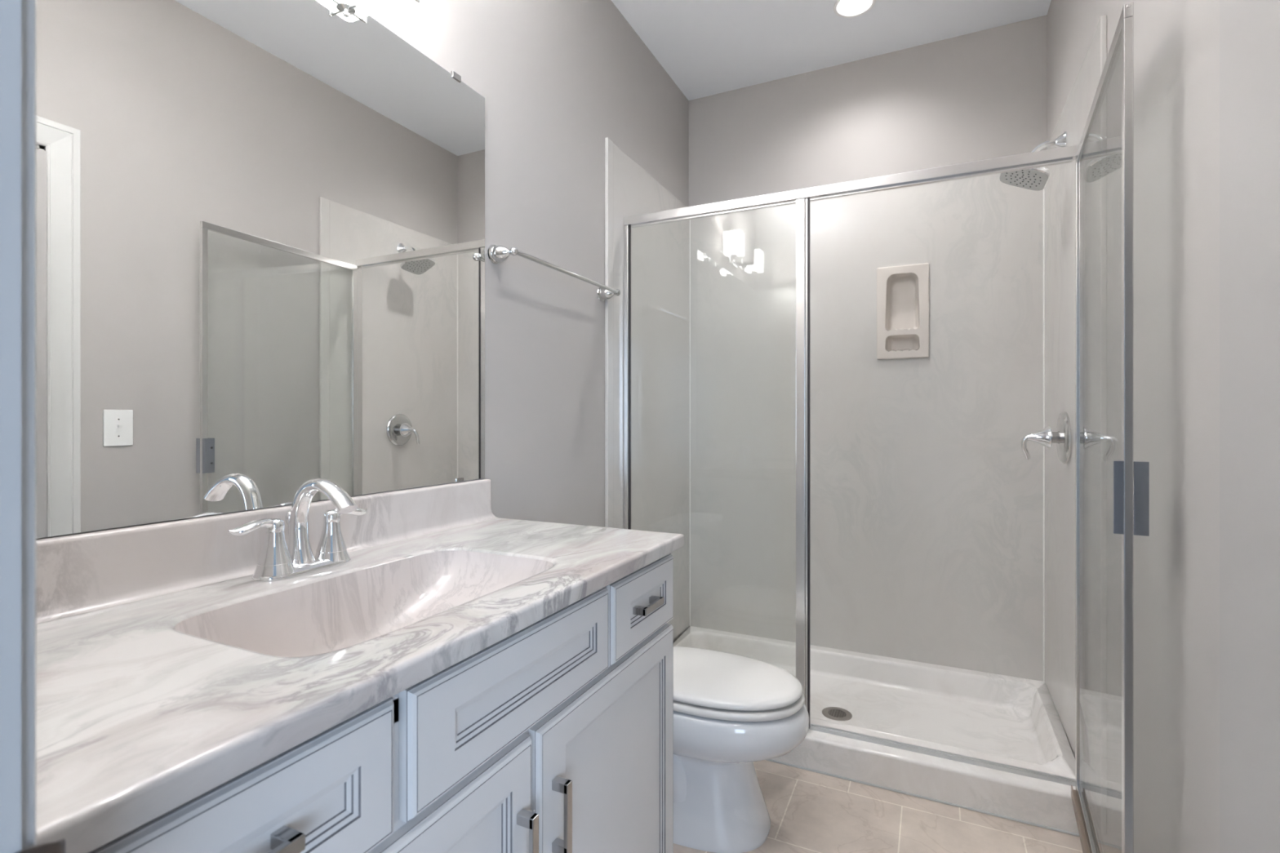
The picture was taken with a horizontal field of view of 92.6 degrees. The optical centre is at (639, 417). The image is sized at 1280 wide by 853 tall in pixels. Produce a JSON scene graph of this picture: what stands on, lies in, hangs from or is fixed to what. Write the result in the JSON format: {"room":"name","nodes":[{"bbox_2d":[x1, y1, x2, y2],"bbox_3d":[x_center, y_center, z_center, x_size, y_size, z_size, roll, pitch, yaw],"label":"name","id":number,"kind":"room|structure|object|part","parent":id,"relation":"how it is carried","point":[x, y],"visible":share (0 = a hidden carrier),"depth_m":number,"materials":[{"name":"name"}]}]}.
{"room":"bathroom","nodes":[
{"label":"bathroom","id":0,"kind":"room"},
{"bbox_2d":[35,0,688,642],"bbox_3d":[-0.408,-0.248,1.865,0.120,2.943,3.010,0,0,26],"label":"wall","id":1,"kind":"structure","parent":0,"point":[556,79],"depth_m":1.98,"materials":[{"name":"beige paint"}]},
{"bbox_2d":[35,0,484,538],"bbox_3d":[-0.676,-0.361,1.156,0.008,1.052,1.157,0,0,26],"label":"wall mirror","id":2,"kind":"object","parent":1,"relation":"attached to","point":[260,224],"visible":1,"depth_m":1.08,"materials":[{"name":"silver mirror"}]},
{"bbox_2d":[35,478,497,624],"bbox_3d":[-0.657,0.222,1.164,0.035,0.109,1.185,0,0,26],"label":"backsplash","id":3,"kind":"structure","parent":1,"relation":"attached to","point":[77,574],"depth_m":1.00,"materials":[{"name":"stone"}]},
{"bbox_2d":[487,244,620,302],"bbox_3d":[-0.242,-0.459,1.978,0.081,0.055,0.668,0,0,26],"label":"towel bar","id":4,"kind":"object","parent":1,"relation":"attached to","point":[496,254],"visible":1,"depth_m":1.79,"materials":[{"name":"silver metal"}]},
{"bbox_3d":[-0.374,-0.459,1.701,0.081,0.055,0.055,0,0,26],"label":"post","id":5,"kind":"part","parent":4,"relation":"part of","materials":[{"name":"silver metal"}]},
{"bbox_3d":[-0.109,-0.459,2.254,0.081,0.055,0.055,0,0,26],"label":"post","id":6,"kind":"part","parent":4,"relation":"part of","materials":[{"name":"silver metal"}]},
{"bbox_2d":[604,137,689,639],"bbox_3d":[0.062,0.015,2.691,0.014,2.136,0.874,0,0,26],"label":"wall panel","id":7,"kind":"object","parent":1,"relation":"attached to","point":[660,253],"visible":0.56,"depth_m":2.62,"materials":[{"name":"stone"}]},
{"bbox_2d":[611,0,1051,100],"bbox_3d":[0.336,-1.680,1.519,1.720,0.160,2.950,0,0,26],"label":"ceiling","id":8,"kind":"structure","parent":0,"point":[707,47],"depth_m":2.52,"materials":[{"name":"white paint"}]},
{"bbox_2d":[833,0,875,17],"bbox_3d":[0.828,-1.610,2.365,0.156,0.030,0.156,0,0,26],"label":"recessed light","id":9,"kind":"object","parent":8,"relation":"in","point":[842,8],"visible":1,"depth_m":2.40,"materials":[{"name":"white"}]},
{"bbox_2d":[688,14,1047,626],"bbox_3d":[0.957,-0.248,2.813,1.520,2.943,0.120,0,0,26],"label":"wall","id":10,"kind":"structure","parent":0,"point":[982,95],"depth_m":2.70,"materials":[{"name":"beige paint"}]},
{"bbox_2d":[689,166,1044,681],"bbox_3d":[0.927,-0.002,2.752,1.505,2.095,0.014,0,0,26],"label":"wall panel","id":11,"kind":"object","parent":10,"relation":"attached to","point":[927,504],"visible":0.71,"depth_m":2.69,"materials":[{"name":"stone"}]},
{"bbox_2d":[876,262,928,359],"bbox_3d":[1.144,-0.457,2.666,0.207,0.402,0.062,0,0,26],"label":"soap dish","id":12,"kind":"object","parent":11,"relation":"attached to","point":[902,291],"visible":1,"depth_m":2.67,"materials":[{"name":"grey ceramic"}]},
{"bbox_2d":[673,760,1082,852],"bbox_3d":[0.253,1.213,1.345,1.520,0.020,2.555,0,0,26],"label":"floor","id":13,"kind":"structure","parent":0,"point":[809,811],"depth_m":1.81,"materials":[{"name":"tile"}]},
{"bbox_2d":[88,553,673,852],"bbox_3d":[-0.403,0.755,1.054,0.585,0.896,1.152,0,0,26],"label":"bathroom vanity","id":14,"kind":"object","parent":13,"relation":"on","point":[556,735],"visible":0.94,"depth_m":0.88,"materials":[{"name":"white wood"}]},
{"bbox_3d":[-0.354,0.403,0.573,0.021,0.157,0.304,0,0,26],"label":"drawer","id":15,"kind":"part","parent":14,"relation":"part of","materials":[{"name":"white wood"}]},
{"bbox_3d":[-0.351,0.401,0.543,0.030,0.015,0.096,0,0,26],"label":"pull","id":16,"kind":"part","parent":14,"relation":"part of","materials":[{"name":"silver metal"}]},
{"bbox_2d":[35,478,684,852],"bbox_3d":[-0.412,0.292,1.046,0.578,0.250,1.185,0,0,26],"label":"countertop","id":17,"kind":"structure","parent":14,"relation":"on","point":[166,673],"depth_m":0.85,"materials":[{"name":"stone"}]},
{"bbox_2d":[227,478,367,582],"bbox_3d":[-0.607,0.191,1.109,0.195,0.168,0.190,0,0,-20],"label":"faucet","id":18,"kind":"object","parent":17,"relation":"on","point":[277,561],"visible":1,"depth_m":1.09,"materials":[{"name":"silver metal"}]},
{"bbox_3d":[-0.645,0.184,1.031,0.031,0.024,0.093,0,0,22],"label":"lever","id":19,"kind":"part","parent":18,"relation":"part of","materials":[{"name":"silver metal"}]},
{"bbox_3d":[-0.646,0.219,1.129,0.015,0.092,0.015,0,0,26],"label":"lift rod","id":20,"kind":"part","parent":18,"relation":"part of","materials":[{"name":"silver metal"}]},
{"bbox_3d":[-0.572,0.191,1.093,0.161,0.166,0.050,0,0,26],"label":"spout","id":21,"kind":"part","parent":18,"relation":"part of","materials":[{"name":"silver metal"}]},
{"bbox_3d":[-0.570,0.184,1.188,0.031,0.024,0.093,0,0,30],"label":"lever","id":22,"kind":"part","parent":18,"relation":"part of","materials":[{"name":"silver metal"}]},
{"bbox_2d":[173,550,553,657],"bbox_3d":[-0.397,0.348,1.001,0.314,0.136,0.546,0,0,26],"label":"sink basin","id":23,"kind":"object","parent":17,"relation":"in","point":[335,614],"depth_m":1.09,"materials":[{"name":"stone"}]},
{"bbox_3d":[-0.296,0.787,0.694,0.021,0.589,0.571,0,0,26],"label":"door","id":24,"kind":"part","parent":14,"relation":"part of","materials":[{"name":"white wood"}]},
{"bbox_3d":[-0.166,0.645,0.906,0.030,0.117,0.015,0,0,26],"label":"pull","id":25,"kind":"part","parent":14,"relation":"part of","materials":[{"name":"silver metal"}]},
{"bbox_3d":[-0.126,0.645,0.990,0.030,0.117,0.015,0,0,26],"label":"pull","id":26,"kind":"part","parent":14,"relation":"part of","materials":[{"name":"silver metal"}]},
{"bbox_3d":[-0.047,0.787,1.214,0.021,0.589,0.556,0,0,26],"label":"door","id":27,"kind":"part","parent":14,"relation":"part of","materials":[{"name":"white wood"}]},
{"bbox_3d":[0.007,0.403,1.325,0.021,0.157,0.308,0,0,26],"label":"drawer","id":28,"kind":"part","parent":14,"relation":"part of","materials":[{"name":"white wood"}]},
{"bbox_3d":[0.019,0.403,1.315,0.030,0.015,0.096,0,0,26],"label":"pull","id":29,"kind":"part","parent":14,"relation":"part of","materials":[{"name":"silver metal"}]},
{"bbox_2d":[673,646,808,852],"bbox_3d":[0.118,0.829,1.887,0.785,0.748,0.416,0,0,26],"label":"toilet","id":30,"kind":"object","parent":13,"relation":"on","point":[732,712],"visible":0.5,"depth_m":1.71,"materials":[{"name":"white ceramic"}]},
{"bbox_3d":[0.222,0.774,1.837,0.520,0.038,0.361,0,0,26],"label":"lid","id":31,"kind":"part","parent":30,"relation":"part of","materials":[{"name":"white plastic"}]},
{"bbox_3d":[0.222,0.807,1.837,0.530,0.028,0.367,0,0,26],"label":"seat","id":32,"kind":"part","parent":30,"relation":"part of","materials":[{"name":"white plastic"}]},
{"bbox_2d":[673,626,1079,836],"bbox_3d":[0.771,1.125,2.414,1.506,0.160,0.759,0,0,26],"label":"shower pan","id":33,"kind":"object","parent":13,"relation":"on","point":[1008,720],"visible":0.72,"depth_m":2.23,"materials":[{"name":"plastic"}]},
{"bbox_2d":[623,144,1084,786],"bbox_3d":[0.620,0.150,2.111,1.498,1.882,0.049,0,0,26],"label":"shower frame","id":34,"kind":"object","parent":33,"relation":"on","point":[802,197],"visible":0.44,"depth_m":2.12,"materials":[{"name":"silver metal"}]},
{"bbox_3d":[0.568,0.165,2.130,0.046,1.848,0.032,0,0,26],"label":"post","id":35,"kind":"part","parent":34,"relation":"part of","materials":[{"name":"silver metal"}]},
{"bbox_2d":[1071,1,1149,852],"bbox_3d":[1.075,0.167,1.440,0.051,1.847,0.751,0,0,29],"label":"shower door","id":36,"kind":"structure","parent":34,"relation":"attached to","point":[1131,477],"depth_m":1.13,"materials":[{"name":"clear glass"}]},
{"bbox_3d":[1.077,1.058,1.440,0.014,0.030,0.749,0,0,30],"label":"rail","id":37,"kind":"part","parent":36,"relation":"part of","materials":[{"name":"silver metal"}]},
{"bbox_3d":[1.077,0.156,1.440,0.006,1.782,0.713,0,0,30],"label":"glass","id":38,"kind":"part","parent":36,"relation":"part of","materials":[{"name":"clear glass"}]},
{"bbox_3d":[1.077,-0.744,1.440,0.014,0.026,0.749,0,0,30],"label":"rail","id":39,"kind":"part","parent":36,"relation":"part of","materials":[{"name":"silver metal"}]},
{"bbox_3d":[0.890,0.146,1.143,0.015,0.134,0.046,0,0,30],"label":"door pull","id":40,"kind":"part","parent":36,"relation":"part of","materials":[{"name":"silver metal"}]},
{"bbox_3d":[0.917,0.146,1.127,0.022,0.134,0.047,0,0,26],"label":"door pull","id":41,"kind":"part","parent":36,"relation":"part of","materials":[{"name":"silver metal"}]},
{"bbox_2d":[1047,0,1219,852],"bbox_3d":[1.071,-0.248,1.155,0.120,2.943,3.010,0,0,26],"label":"wall","id":42,"kind":"structure","parent":0,"point":[1176,42],"depth_m":1.17,"materials":[{"name":"beige paint"}]},
{"bbox_2d":[1044,14,1106,835],"bbox_3d":[1.408,0.018,2.012,0.014,2.130,0.935,0,0,26],"label":"wall panel","id":43,"kind":"object","parent":42,"relation":"attached to","point":[1060,189],"visible":0.88,"depth_m":1.91,"materials":[{"name":"stone"}]},
{"bbox_2d":[999,131,1067,191],"bbox_3d":[1.331,-0.868,2.077,0.188,0.164,0.149,0,0,26],"label":"shower","id":44,"kind":"object","parent":43,"relation":"attached to","point":[1033,179],"visible":0.73,"depth_m":2.06,"materials":[{"name":"silver metal"}]},
{"bbox_3d":[1.359,-0.895,2.061,0.106,0.070,0.020,0,0,28],"label":"arm","id":45,"kind":"part","parent":44,"relation":"part of","materials":[{"name":"silver metal"}]},
{"bbox_2d":[1020,411,1071,463],"bbox_3d":[1.348,0.065,2.043,0.129,0.171,0.171,0,0,26],"label":"shower valve","id":46,"kind":"object","parent":43,"relation":"attached to","point":[1045,437],"visible":1,"depth_m":2.01,"materials":[{"name":"silver metal"}]},
{"bbox_3d":[1.329,0.086,2.057,0.084,0.115,0.082,0,0,26],"label":"lever handle","id":47,"kind":"part","parent":46,"relation":"part of","materials":[{"name":"silver metal"}]},
{"bbox_3d":[-0.277,-0.248,0.241,1.520,2.943,0.115,0,0,26],"label":"wall","id":48,"kind":"structure","parent":0,"visible":0},
{"bbox_2d":[0,0,65,852],"bbox_3d":[-0.046,0.133,0.136,0.837,2.140,0.144,0,0,26],"label":"trim","id":49,"kind":"structure","parent":48,"relation":"attached to","point":[17,17],"depth_m":0.33,"materials":[{"name":"grey paint"}]},
{"bbox_3d":[-0.369,0.133,0.356,0.066,2.140,0.013,0,0,26],"label":"casing","id":50,"kind":"part","parent":49,"relation":"part of","materials":[{"name":"grey paint"}]},
{"bbox_3d":[-0.345,0.265,0.318,0.007,0.060,0.074,0,0,26],"label":"strike plate","id":51,"kind":"part","parent":49,"relation":"part of","materials":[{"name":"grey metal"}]},
{"bbox_2d":[1219,0,1279,852],"bbox_3d":[0.518,0.176,0.357,0.041,2.030,0.768,0,0,26],"label":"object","id":52,"kind":"structure","parent":48,"relation":"in","point":[1250,29],"depth_m":0.64,"materials":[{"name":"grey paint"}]}
]}

